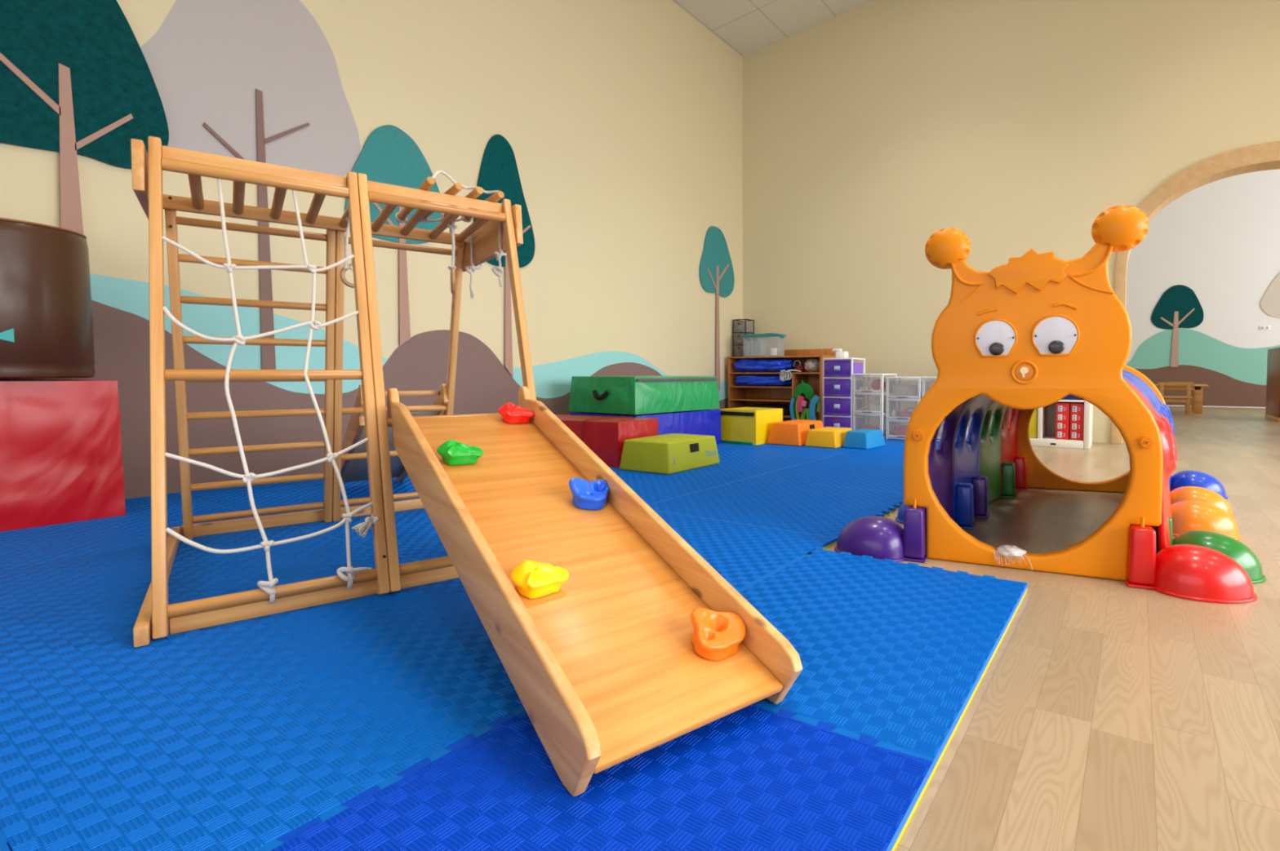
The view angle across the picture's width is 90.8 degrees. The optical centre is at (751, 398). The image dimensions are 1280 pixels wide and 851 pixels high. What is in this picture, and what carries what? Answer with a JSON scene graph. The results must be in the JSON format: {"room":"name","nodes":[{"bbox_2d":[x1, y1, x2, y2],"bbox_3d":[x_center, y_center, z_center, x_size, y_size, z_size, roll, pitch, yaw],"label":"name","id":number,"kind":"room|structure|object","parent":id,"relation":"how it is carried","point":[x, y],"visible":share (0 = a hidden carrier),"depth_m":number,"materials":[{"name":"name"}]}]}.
{"room":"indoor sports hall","nodes":[
{"label":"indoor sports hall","id":0,"kind":"room"},
{"bbox_2d":[0,0,742,382],"bbox_3d":[-2.932,-1.845,3.434,0.150,4.700,10.760,1,3,32],"label":"wall","id":1,"kind":"structure","parent":0,"point":[621,121],"depth_m":5.17,"materials":[{"name":"beige paint"}]},
{"bbox_2d":[0,0,168,234],"bbox_3d":[-3.368,-1.434,2.562,0.012,1.950,1.460,1,3,32],"label":"tree","id":2,"kind":"object","parent":1,"relation":"attached to","point":[76,77],"visible":0.86,"depth_m":2.90,"materials":[{"name":"teal paint"}]},
{"bbox_2d":[0,300,358,499],"bbox_3d":[-3.474,-0.115,2.480,0.002,1.280,4.150,1,3,32],"label":"hill","id":3,"kind":"object","parent":1,"relation":"attached to","point":[121,337],"visible":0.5,"depth_m":3.31,"materials":[{"name":"brown paint"}]},
{"bbox_2d":[89,273,387,394],"bbox_3d":[-3.437,-0.079,2.546,0.002,1.204,4.300,1,3,32],"label":"hill","id":4,"kind":"object","parent":1,"relation":"attached to","point":[131,296],"visible":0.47,"depth_m":3.44,"materials":[{"name":"teal paint"}]},
{"bbox_2d":[140,0,360,369],"bbox_3d":[-2.808,-1.272,3.501,0.013,2.311,1.166,1,3,32],"label":"tree","id":5,"kind":"object","parent":1,"relation":"attached to","point":[259,81],"visible":0.76,"depth_m":3.52,"materials":[{"name":"grey paint"}]},
{"bbox_2d":[345,124,441,346],"bbox_3d":[-2.374,-1.089,4.191,0.012,1.464,0.660,1,3,32],"label":"tree","id":6,"kind":"object","parent":1,"relation":"attached to","point":[388,156],"visible":0.59,"depth_m":4.19,"materials":[{"name":"teal paint"}]},
{"bbox_2d":[355,329,567,414],"bbox_3d":[-2.076,-0.036,4.730,0.002,0.942,1.740,1,3,32],"label":"hill","id":7,"kind":"object","parent":1,"relation":"attached to","point":[483,384],"visible":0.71,"depth_m":4.59,"materials":[{"name":"brown"}]},
{"bbox_2d":[473,134,534,377],"bbox_3d":[-1.932,-1.111,4.902,0.012,1.885,0.558,1,3,32],"label":"tree","id":8,"kind":"object","parent":1,"relation":"attached to","point":[499,171],"visible":0.66,"depth_m":4.91,"materials":[{"name":"teal paint"}]},
{"bbox_2d":[506,351,728,400],"bbox_3d":[-1.194,-0.043,6.161,0.002,0.841,4.000,1,3,32],"label":"hill","id":9,"kind":"object","parent":1,"relation":"attached to","point":[553,380],"visible":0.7,"depth_m":5.49,"materials":[{"name":"teal paint"}]},
{"bbox_2d":[564,362,728,414],"bbox_3d":[-0.928,-0.008,6.586,0.002,0.736,3.000,1,3,32],"label":"hill","id":10,"kind":"object","parent":1,"relation":"attached to","point":[625,369],"visible":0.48,"depth_m":6.12,"materials":[{"name":"brown"}]},
{"bbox_2d":[699,226,734,390],"bbox_3d":[-0.396,-1.063,7.378,0.012,1.921,0.712,1,3,32],"label":"tree","id":11,"kind":"object","parent":1,"relation":"attached to","point":[716,268],"visible":0.98,"depth_m":7.36,"materials":[{"name":"teal paint"}]},
{"bbox_2d":[671,0,872,57],"bbox_3d":[1.208,-4.489,0.783,9.865,1.057,10.810,1,3,32],"label":"ceiling","id":12,"kind":"structure","parent":0,"point":[747,27],"depth_m":6.97,"materials":[{"name":"tile"}]},
{"bbox_2d":[742,0,1279,443],"bbox_3d":[4.007,-2.337,5.379,9.865,5.528,0.200,1,3,32],"label":"wall","id":13,"kind":"structure","parent":0,"point":[873,129],"depth_m":6.44,"materials":[{"name":"beige paint"}]},
{"bbox_2d":[1111,141,1279,444],"bbox_3d":[4.290,-0.837,5.264,2.100,2.540,0.260,1,3,32],"label":"trim","id":14,"kind":"structure","parent":13,"relation":"attached to","point":[1265,156],"depth_m":5.37,"materials":[{"name":"brown wood"}]},
{"bbox_2d":[824,405,1279,850],"bbox_3d":[3.890,0.527,4.200,11.900,0.100,19.200,1,3,32],"label":"floor","id":15,"kind":"structure","parent":0,"point":[1107,715],"depth_m":1.24,"materials":[{"name":"brown wood"}]},
{"bbox_2d":[0,430,1027,850],"bbox_3d":[-0.399,0.485,3.662,3.989,0.025,7.478,1,3,32],"label":"mat","id":16,"kind":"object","parent":15,"relation":"on","point":[239,735],"depth_m":1.19,"materials":[{"name":"blue rubber"}]},
{"bbox_2d":[0,379,125,532],"bbox_3d":[-3.169,0.223,2.496,0.465,0.594,0.874,2,3,35],"label":"cube","id":17,"kind":"object","parent":16,"relation":"on","point":[61,456],"visible":1,"depth_m":2.56,"materials":[{"name":"red leather"}]},
{"bbox_2d":[0,217,95,378],"bbox_3d":[-3.100,-0.395,2.554,0.547,0.619,0.544,1,3,32],"label":"cylinder","id":18,"kind":"object","parent":17,"relation":"on","point":[46,321],"visible":1,"depth_m":2.50,"materials":[{"name":"brown plastic"}]},
{"bbox_2d":[130,136,536,647],"bbox_3d":[-1.393,-0.097,2.171,1.023,1.261,1.221,-2,3,-40],"label":"jungle gym","id":19,"kind":"object","parent":16,"relation":"on","point":[388,576],"visible":0.88,"depth_m":1.97,"materials":[{"name":"brown wood"}]},
{"bbox_2d":[161,178,373,604],"bbox_3d":[-1.322,-0.058,1.712,0.435,1.156,0.388,-2,3,-40],"label":"net","id":20,"kind":"object","parent":19,"relation":"hanging from","point":[268,587],"visible":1,"depth_m":1.69,"materials":[{"name":"beige fabric"}]},
{"bbox_2d":[339,217,354,288],"bbox_3d":[-1.392,-0.529,2.171,0.044,0.285,0.079,1,2,19],"label":"ring","id":21,"kind":"object","parent":19,"relation":"hanging from","point":[346,267],"visible":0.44,"depth_m":2.15,"materials":[{"name":"beige wood"}]},
{"bbox_2d":[351,514,379,537],"bbox_3d":[-1.084,0.310,1.775,0.060,0.154,0.129,0,2,-1],"label":"knot","id":22,"kind":"object","parent":19,"relation":"attached to","point":[362,529],"visible":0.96,"depth_m":1.74,"materials":[{"name":"beige fabric"}]},
{"bbox_2d":[395,170,504,222],"bbox_3d":[-1.112,-0.726,2.283,0.295,0.144,0.341,-2,3,-40],"label":"ladder","id":23,"kind":"object","parent":19,"relation":"attached to","point":[402,216],"visible":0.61,"depth_m":2.23,"materials":[{"name":"brown wood"}]},
{"bbox_2d":[447,221,457,294],"bbox_3d":[-1.112,-0.537,2.315,0.034,0.295,0.098,-2,3,-40],"label":"ring","id":24,"kind":"object","parent":19,"relation":"hanging from","point":[452,227],"visible":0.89,"depth_m":2.31,"materials":[{"name":"white fabric"}]},
{"bbox_2d":[465,234,483,298],"bbox_3d":[-1.122,-0.555,2.524,0.070,0.303,0.030,-2,3,-40],"label":"rope","id":25,"kind":"object","parent":19,"relation":"attached to","point":[472,267],"visible":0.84,"depth_m":2.51,"materials":[{"name":"beige fabric"}]},
{"bbox_2d":[491,222,506,287],"bbox_3d":[-0.930,-0.571,2.354,0.104,0.301,0.038,-2,3,-40],"label":"rope","id":26,"kind":"object","parent":19,"relation":"attached to","point":[500,271],"visible":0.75,"depth_m":2.34,"materials":[{"name":"beige fabric"}]},
{"bbox_2d":[341,383,448,483],"bbox_3d":[-1.811,0.209,3.063,0.332,0.574,1.102,-2,3,-40],"label":"chair","id":27,"kind":"object","parent":16,"relation":"on","point":[353,470],"visible":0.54,"depth_m":2.85,"materials":[{"name":"brown wood"}]},
{"bbox_2d":[386,386,802,796],"bbox_3d":[-0.512,0.271,1.522,0.421,0.575,1.391,-2,3,-40],"label":"slide","id":28,"kind":"object","parent":16,"relation":"on","point":[617,641],"visible":1,"depth_m":1.25,"materials":[{"name":"brown wood"}]},
{"bbox_2d":[619,433,719,475],"bbox_3d":[-0.534,0.355,4.148,0.412,0.196,0.566,1,3,31],"label":"foam block","id":29,"kind":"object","parent":16,"relation":"on","point":[673,453],"depth_m":3.96,"materials":[{"name":"yellow leather"}]},
{"bbox_2d":[718,407,782,444],"bbox_3d":[-0.006,0.241,5.685,0.431,0.302,0.438,2,3,36],"label":"block","id":30,"kind":"object","parent":16,"relation":"on","point":[740,425],"visible":0.82,"depth_m":5.51,"materials":[{"name":"yellow leather"}]},
{"bbox_2d":[727,348,835,422],"bbox_3d":[0.334,-0.128,7.307,1.255,0.908,0.436,1,3,32],"label":"wooden shelf","id":31,"kind":"object","parent":16,"relation":"on","point":[739,396],"depth_m":7.36,"materials":[{"name":"brown wood"}]},
{"bbox_2d":[733,319,754,356],"bbox_3d":[-0.098,-0.742,7.667,0.186,0.462,0.220,1,3,32],"label":"tower","id":32,"kind":"object","parent":31,"relation":"on","point":[749,320],"visible":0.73,"depth_m":7.63,"materials":[{"name":"black metal"}]},
{"bbox_2d":[737,337,745,344],"bbox_3d":[-0.118,-0.715,7.644,0.123,0.083,0.099,1,3,32],"label":"supplies","id":33,"kind":"object","parent":32,"relation":"in","point":[740,340],"visible":0.95,"depth_m":7.61,"materials":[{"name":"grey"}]},
{"bbox_2d":[737,349,745,356],"bbox_3d":[-0.120,-0.565,7.650,0.111,0.083,0.109,0,2,-10],"label":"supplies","id":34,"kind":"object","parent":32,"relation":"in","point":[741,353],"visible":0.95,"depth_m":7.62,"materials":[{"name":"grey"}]},
{"bbox_2d":[737,325,745,332],"bbox_3d":[-0.122,-0.863,7.638,0.128,0.085,0.100,1,3,32],"label":"supplies","id":35,"kind":"object","parent":32,"relation":"in","point":[740,328],"visible":0.87,"depth_m":7.60,"materials":[{"name":"grey"}]},
{"bbox_2d":[734,374,791,386],"bbox_3d":[0.163,-0.216,7.381,0.803,0.140,0.326,1,3,32],"label":"tarp","id":36,"kind":"object","parent":31,"relation":"on","point":[757,380],"visible":0.94,"depth_m":7.26,"materials":[{"name":"blue"}]},
{"bbox_2d":[732,358,795,373],"bbox_3d":[0.162,-0.392,7.383,0.842,0.167,0.339,1,3,32],"label":"tarp","id":37,"kind":"object","parent":31,"relation":"on","point":[775,365],"visible":0.97,"depth_m":7.25,"materials":[{"name":"blue"}]},
{"bbox_2d":[741,333,786,355],"bbox_3d":[0.149,-0.631,7.305,0.522,0.267,0.169,1,3,32],"label":"tub","id":38,"kind":"object","parent":31,"relation":"on","point":[773,351],"visible":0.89,"depth_m":7.20,"materials":[{"name":"blue"}]},
{"bbox_2d":[746,339,752,356],"bbox_3d":[-0.022,-0.606,7.412,0.008,0.193,0.124,0,2,32],"label":"folder","id":39,"kind":"object","parent":38,"relation":"in","point":[747,340],"visible":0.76,"depth_m":7.37,"materials":[{"name":"grey plastic"}]},
{"bbox_2d":[747,342,753,356],"bbox_3d":[-0.006,-0.594,7.403,0.007,0.170,0.124,1,3,32],"label":"folder","id":40,"kind":"object","parent":38,"relation":"in","point":[748,342],"visible":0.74,"depth_m":7.35,"materials":[{"name":"white"}]},
{"bbox_2d":[750,339,755,355],"bbox_3d":[0.023,-0.605,7.384,0.008,0.194,0.124,3,4,32],"label":"folder","id":41,"kind":"object","parent":38,"relation":"in","point":[750,340],"visible":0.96,"depth_m":7.33,"materials":[{"name":"grey"}]},
{"bbox_2d":[751,339,757,355],"bbox_3d":[0.037,-0.602,7.375,0.008,0.190,0.124,3,4,32],"label":"folder","id":42,"kind":"object","parent":38,"relation":"in","point":[752,340],"visible":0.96,"depth_m":7.33,"materials":[{"name":"white"}]},
{"bbox_2d":[755,341,757,355],"bbox_3d":[0.093,-0.592,7.341,0.007,0.173,0.124,3,4,32],"label":"folder","id":43,"kind":"object","parent":38,"relation":"in","point":[756,341],"visible":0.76,"depth_m":7.29,"materials":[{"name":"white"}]},
{"bbox_2d":[758,338,764,355],"bbox_3d":[0.117,-0.605,7.325,0.007,0.200,0.124,0,2,32],"label":"folder","id":44,"kind":"object","parent":38,"relation":"in","point":[759,340],"visible":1,"depth_m":7.29,"materials":[{"name":"white"}]},
{"bbox_2d":[760,341,765,355],"bbox_3d":[0.137,-0.591,7.314,0.014,0.172,0.124,1,3,32],"label":"folder","id":45,"kind":"object","parent":38,"relation":"in","point":[762,344],"visible":1,"depth_m":7.31,"materials":[{"name":"white"}]},
{"bbox_2d":[745,404,790,414],"bbox_3d":[0.221,0.128,7.372,0.622,0.126,0.273,1,3,32],"label":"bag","id":46,"kind":"object","parent":31,"relation":"on","point":[785,408],"visible":0.41,"depth_m":7.24,"materials":[{"name":"black fabric"}]},
{"bbox_2d":[794,363,804,373],"bbox_3d":[0.556,-0.349,7.088,0.129,0.114,0.134,1,3,32],"label":"bundle","id":47,"kind":"object","parent":31,"relation":"on","point":[797,367],"visible":0.94,"depth_m":7.05,"materials":[{"name":"red fabric"}]},
{"bbox_2d":[804,358,819,372],"bbox_3d":[0.704,-0.374,7.019,0.208,0.164,0.211,0,2,-11],"label":"bag","id":48,"kind":"object","parent":31,"relation":"on","point":[812,365],"visible":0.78,"depth_m":6.94,"materials":[{"name":"multicoloured plastic"}]},
{"bbox_2d":[767,419,823,446],"bbox_3d":[0.419,0.300,5.612,0.330,0.190,0.521,2,3,33],"label":"step","id":49,"kind":"structure","parent":16,"relation":"on","point":[790,433],"depth_m":5.42,"materials":[{"name":"orange leather"}]},
{"bbox_2d":[804,426,852,448],"bbox_3d":[0.686,0.331,5.389,0.295,0.145,0.395,2,3,34],"label":"step","id":50,"kind":"structure","parent":16,"relation":"on","point":[826,437],"depth_m":5.24,"materials":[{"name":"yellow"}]},
{"bbox_2d":[843,429,885,449],"bbox_3d":[0.962,0.338,5.273,0.230,0.140,0.339,2,3,38],"label":"step","id":51,"kind":"structure","parent":16,"relation":"on","point":[864,439],"depth_m":5.17,"materials":[{"name":"blue"}]},
{"bbox_2d":[921,377,968,441],"bbox_3d":[1.799,0.093,5.770,0.333,0.591,0.402,1,3,32],"label":"tower","id":52,"kind":"object","parent":16,"relation":"on","point":[939,437],"visible":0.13,"depth_m":5.68,"materials":[{"name":"white plastic"}]},
{"bbox_2d":[834,204,1266,604],"bbox_3d":[1.392,-0.046,2.740,1.277,1.163,2.156,2,3,34],"label":"tunnel","id":53,"kind":"object","parent":15,"relation":"on","point":[1030,332],"visible":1,"depth_m":2.03,"materials":[{"name":"orange plastic"}]},
{"bbox_2d":[1029,399,1093,448],"bbox_3d":[2.772,0.020,5.604,0.520,0.800,0.403,1,3,32],"label":"cubby shelf","id":54,"kind":"object","parent":15,"relation":"on","point":[1046,415],"visible":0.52,"depth_m":5.51,"materials":[{"name":"beige wood"}]},
{"bbox_2d":[1028,408,1037,438],"bbox_3d":[2.587,0.207,5.672,0.076,0.284,0.270,1,3,32],"label":"bin","id":55,"kind":"object","parent":54,"relation":"on","point":[1033,431],"visible":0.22,"depth_m":5.56,"materials":[{"name":"yellow plastic"}]},
{"bbox_2d":[1055,402,1071,439],"bbox_3d":[2.789,0.195,5.548,0.104,0.318,0.253,1,3,32],"label":"box","id":56,"kind":"object","parent":54,"relation":"on","point":[1063,409],"visible":0.99,"depth_m":5.44,"materials":[{"name":"red cardboard"}]},
{"bbox_2d":[1057,431,1062,437],"bbox_3d":[2.707,0.314,5.457,0.034,0.050,0.002,1,3,32],"label":"picture","id":57,"kind":"object","parent":56,"relation":"attached to","point":[1059,433],"depth_m":5.46,"materials":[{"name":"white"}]},
{"bbox_2d":[1061,394,1082,399],"bbox_3d":[2.789,-0.107,5.534,0.308,0.222,0.270,1,3,32],"label":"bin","id":58,"kind":"object","parent":54,"relation":"on","point":[1069,397],"visible":0.06,"depth_m":5.39,"materials":[{"name":"blue plastic"}]},
{"bbox_2d":[1070,402,1084,440],"bbox_3d":[2.885,0.197,5.488,0.104,0.318,0.253,1,3,32],"label":"box","id":59,"kind":"object","parent":54,"relation":"on","point":[1077,409],"visible":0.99,"depth_m":5.38,"materials":[{"name":"red cardboard"}]},
{"bbox_2d":[1071,423,1076,429],"bbox_3d":[2.803,0.241,5.394,0.034,0.050,0.002,1,3,32],"label":"picture","id":60,"kind":"object","parent":59,"relation":"on","point":[1073,425],"depth_m":5.39,"materials":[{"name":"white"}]},
{"bbox_2d":[1157,382,1193,415],"bbox_3d":[6.705,-0.008,9.851,0.460,0.515,0.420,1,3,32],"label":"chair","id":61,"kind":"object","parent":15,"relation":"on","point":[1188,399],"visible":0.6,"depth_m":9.65,"materials":[{"name":"brown wood"}]},
{"bbox_2d":[1154,384,1208,413],"bbox_3d":[6.869,-0.013,10.574,1.415,0.465,0.600,1,3,32],"label":"table","id":62,"kind":"object","parent":15,"relation":"on","point":[1197,389],"visible":0.41,"depth_m":10.06,"materials":[{"name":"brown wood"}]},
{"bbox_2d":[1264,347,1279,422],"bbox_3d":[7.860,-0.188,8.290,1.420,1.000,1.020,1,3,32],"label":"bookcase","id":63,"kind":"object","parent":15,"relation":"on","point":[1272,411],"visible":1,"depth_m":8.62,"materials":[{"name":"brown wood"}]},
{"bbox_3d":[0.893,0.387,6.118,1.017,0.023,1.017,1,3,32],"label":"tile","id":64,"kind":"structure","parent":15,"relation":"on","visible":0},
{"bbox_2d":[822,357,865,430],"bbox_3d":[0.929,-0.018,6.236,0.318,0.774,0.362,1,3,32],"label":"drawer unit","id":65,"kind":"object","parent":64,"relation":"on","point":[837,373],"visible":0.84,"depth_m":6.11,"materials":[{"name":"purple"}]},
{"bbox_2d":[831,348,848,358],"bbox_3d":[0.892,-0.455,6.261,0.157,0.096,0.090,1,3,32],"label":"dispenser","id":66,"kind":"object","parent":65,"relation":"on","point":[840,353],"visible":0.99,"depth_m":6.22,"materials":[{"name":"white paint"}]},
{"bbox_2d":[843,417,862,430],"bbox_3d":[0.927,0.272,6.244,0.281,0.153,0.306,1,3,32],"label":"tray","id":67,"kind":"object","parent":65,"relation":"on","point":[847,421],"depth_m":6.07,"materials":[{"name":"purple"}]},
{"bbox_2d":[850,362,862,376],"bbox_3d":[0.927,-0.290,6.221,0.281,0.142,0.306,1,3,32],"label":"tray","id":68,"kind":"object","parent":65,"relation":"on","point":[855,367],"depth_m":6.14,"materials":[{"name":"purple plastic"}]},
{"bbox_2d":[854,380,862,396],"bbox_3d":[0.927,-0.105,6.229,0.281,0.153,0.306,1,3,32],"label":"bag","id":69,"kind":"object","parent":65,"relation":"on","point":[858,383],"depth_m":6.20,"materials":[{"name":"white plastic"}]},
{"bbox_2d":[855,399,862,410],"bbox_3d":[0.927,0.083,6.236,0.281,0.148,0.306,1,3,32],"label":"tray","id":70,"kind":"object","parent":65,"relation":"on","point":[859,403],"depth_m":6.22,"materials":[{"name":"purple"}]},
{"bbox_2d":[853,373,897,438],"bbox_3d":[1.212,0.065,6.098,0.308,0.621,0.422,1,3,32],"label":"tower","id":71,"kind":"object","parent":64,"relation":"on","point":[866,413],"visible":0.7,"depth_m":5.95,"materials":[{"name":"white plastic"}]},
{"bbox_2d":[857,386,871,390],"bbox_3d":[1.098,-0.099,6.041,0.130,0.057,0.132,1,3,32],"label":"bag","id":72,"kind":"object","parent":71,"relation":"in","point":[860,388],"visible":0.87,"depth_m":6.00,"materials":[{"name":"grey plastic"}]},
{"bbox_2d":[861,425,879,430],"bbox_3d":[1.159,0.303,6.018,0.199,0.102,0.136,1,3,32],"label":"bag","id":73,"kind":"object","parent":71,"relation":"in","point":[866,427],"visible":0.41,"depth_m":5.98,"materials":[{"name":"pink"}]},
{"bbox_2d":[871,404,884,412],"bbox_3d":[1.219,0.092,5.997,0.100,0.070,0.120,1,3,32],"label":"block","id":74,"kind":"object","parent":71,"relation":"in","point":[875,407],"visible":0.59,"depth_m":5.95,"materials":[{"name":"beige plastic"}]},
{"bbox_2d":[871,379,885,390],"bbox_3d":[1.217,-0.125,5.966,0.140,0.126,0.132,1,3,32],"label":"bag","id":75,"kind":"object","parent":71,"relation":"in","point":[875,385],"visible":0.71,"depth_m":5.93,"materials":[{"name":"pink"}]},
{"bbox_2d":[885,377,932,439],"bbox_3d":[1.510,0.086,5.949,0.333,0.591,0.402,1,3,32],"label":"tower","id":76,"kind":"object","parent":64,"relation":"on","point":[898,398],"visible":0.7,"depth_m":5.82,"materials":[{"name":"white plastic"}]},
{"bbox_2d":[891,409,897,417],"bbox_3d":[1.369,0.143,5.931,0.032,0.078,0.132,1,3,32],"label":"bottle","id":77,"kind":"object","parent":76,"relation":"in","point":[894,413],"visible":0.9,"depth_m":5.90,"materials":[{"name":"white plastic"}]},
{"bbox_2d":[891,426,898,435],"bbox_3d":[1.385,0.312,5.924,0.089,0.090,0.136,1,3,32],"label":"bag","id":78,"kind":"object","parent":76,"relation":"in","point":[895,431],"visible":0.82,"depth_m":5.89,"materials":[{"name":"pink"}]},
{"bbox_2d":[898,425,907,435],"bbox_3d":[1.497,0.307,5.880,0.170,0.100,0.120,1,3,32],"label":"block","id":79,"kind":"object","parent":76,"relation":"in","point":[903,428],"visible":0.36,"depth_m":5.86,"materials":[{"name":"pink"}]},
{"bbox_2d":[896,411,912,417],"bbox_3d":[1.460,0.148,5.876,0.182,0.069,0.128,1,3,32],"label":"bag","id":80,"kind":"object","parent":76,"relation":"in","point":[907,414],"visible":0.84,"depth_m":5.84,"materials":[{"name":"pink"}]},
{"bbox_2d":[892,384,919,396],"bbox_3d":[1.472,-0.074,5.880,0.240,0.120,0.120,1,3,32],"label":"paper tray","id":81,"kind":"object","parent":76,"relation":"in","point":[905,390],"visible":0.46,"depth_m":5.83,"materials":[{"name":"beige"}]},
{"bbox_2d":[904,407,915,417],"bbox_3d":[1.493,0.133,5.828,0.115,0.106,0.056,1,3,32],"label":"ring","id":82,"kind":"object","parent":76,"relation":"in","point":[908,408],"visible":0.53,"depth_m":5.84,"materials":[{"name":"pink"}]},
{"bbox_3d":[-1.012,0.434,4.948,1.017,0.025,1.017,1,3,32],"label":"tile","id":83,"kind":"structure","parent":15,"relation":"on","visible":0},
{"bbox_2d":[555,414,658,467],"bbox_3d":[-1.241,0.286,4.531,1.060,0.305,0.488,1,3,26],"label":"block","id":84,"kind":"object","parent":83,"relation":"on","point":[606,437],"visible":0.3,"depth_m":4.19,"materials":[{"name":"red leather"}]},
{"bbox_2d":[569,408,721,444],"bbox_3d":[-0.880,0.253,5.322,0.797,0.306,1.070,2,3,35],"label":"block","id":85,"kind":"object","parent":83,"relation":"on","point":[700,422],"visible":0.24,"depth_m":5.15,"materials":[{"name":"blue leather"}]},
{"bbox_2d":[568,376,719,414],"bbox_3d":[-0.900,-0.050,5.296,0.772,0.288,1.079,2,3,35],"label":"block","id":86,"kind":"object","parent":85,"relation":"on","point":[625,395],"visible":1,"depth_m":4.94,"materials":[{"name":"green leather"}]},
{"bbox_3d":[0.429,0.341,7.265,1.017,0.023,0.478,1,3,32],"label":"tile","id":87,"kind":"structure","parent":15,"relation":"on","visible":0},
{"bbox_2d":[789,398,795,420],"bbox_3d":[0.480,0.155,7.013,0.096,0.323,0.020,1,3,32],"label":"strip","id":88,"kind":"object","parent":87,"relation":"on","point":[792,403],"visible":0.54,"depth_m":7.01,"materials":[{"name":"blue"}]},
{"bbox_2d":[795,398,799,419],"bbox_3d":[0.528,0.133,6.999,0.056,0.317,0.020,1,3,32],"label":"strip","id":89,"kind":"object","parent":87,"relation":"on","point":[797,413],"visible":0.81,"depth_m":7.00,"materials":[{"name":"yellow"}]},
{"bbox_2d":[794,380,813,398],"bbox_3d":[0.585,-0.107,6.944,0.236,0.205,0.022,1,3,32],"label":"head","id":90,"kind":"object","parent":89,"relation":"on","point":[805,388],"visible":1,"depth_m":6.93},
{"bbox_2d":[796,395,807,412],"bbox_3d":[0.565,0.058,6.935,0.130,0.188,0.033,1,3,32],"label":"strip","id":91,"kind":"object","parent":90,"relation":"attached to","point":[799,407],"depth_m":6.94,"materials":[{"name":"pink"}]},
{"bbox_2d":[808,395,819,420],"bbox_3d":[0.699,0.135,6.864,0.128,0.356,0.020,1,3,32],"label":"strip","id":92,"kind":"object","parent":87,"relation":"on","point":[815,399],"visible":0.85,"depth_m":6.86,"materials":[{"name":"blue plastic"}]},
{"bbox_2d":[1124,168,1279,408],"bbox_3d":[9.329,-2.435,11.893,10.800,5.200,0.200,1,3,32],"label":"wall","id":93,"kind":"structure","parent":0,"point":[1220,240],"depth_m":11.96,"materials":[{"name":"white paint"}]},
{"bbox_2d":[1151,284,1204,367],"bbox_3d":[8.448,-1.444,12.348,0.865,1.622,0.012,1,3,32],"label":"tree","id":94,"kind":"object","parent":93,"relation":"attached to","point":[1179,306],"visible":1,"depth_m":12.34,"materials":[{"name":"teal paint"}]},
{"bbox_2d":[1134,364,1266,407],"bbox_3d":[9.231,-0.294,11.917,6.100,0.880,0.002,1,3,32],"label":"hill","id":95,"kind":"object","parent":93,"relation":"attached to","point":[1223,390],"visible":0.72,"depth_m":12.08,"materials":[{"name":"brown paint"}]},
{"bbox_2d":[1125,328,1279,385],"bbox_3d":[9.233,-0.616,11.906,6.100,1.523,0.002,1,3,32],"label":"hill","id":96,"kind":"object","parent":93,"relation":"attached to","point":[1196,348],"visible":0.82,"depth_m":12.14,"materials":[{"name":"teal paint"}]},
{"bbox_2d":[1259,325,1270,329],"bbox_3d":[9.611,-1.329,11.634,0.160,0.070,0.016,1,3,32],"label":"wall socket","id":97,"kind":"object","parent":93,"relation":"attached to","point":[1263,327],"visible":1,"depth_m":11.63,"materials":[{"name":"white paint"}]},
{"bbox_2d":[1260,273,1279,318],"bbox_3d":[9.985,-1.725,11.381,1.046,1.623,0.012,1,3,32],"label":"tree","id":98,"kind":"object","parent":93,"relation":"attached to","point":[1270,302],"visible":1,"depth_m":11.55,"materials":[{"name":"beige paint"}]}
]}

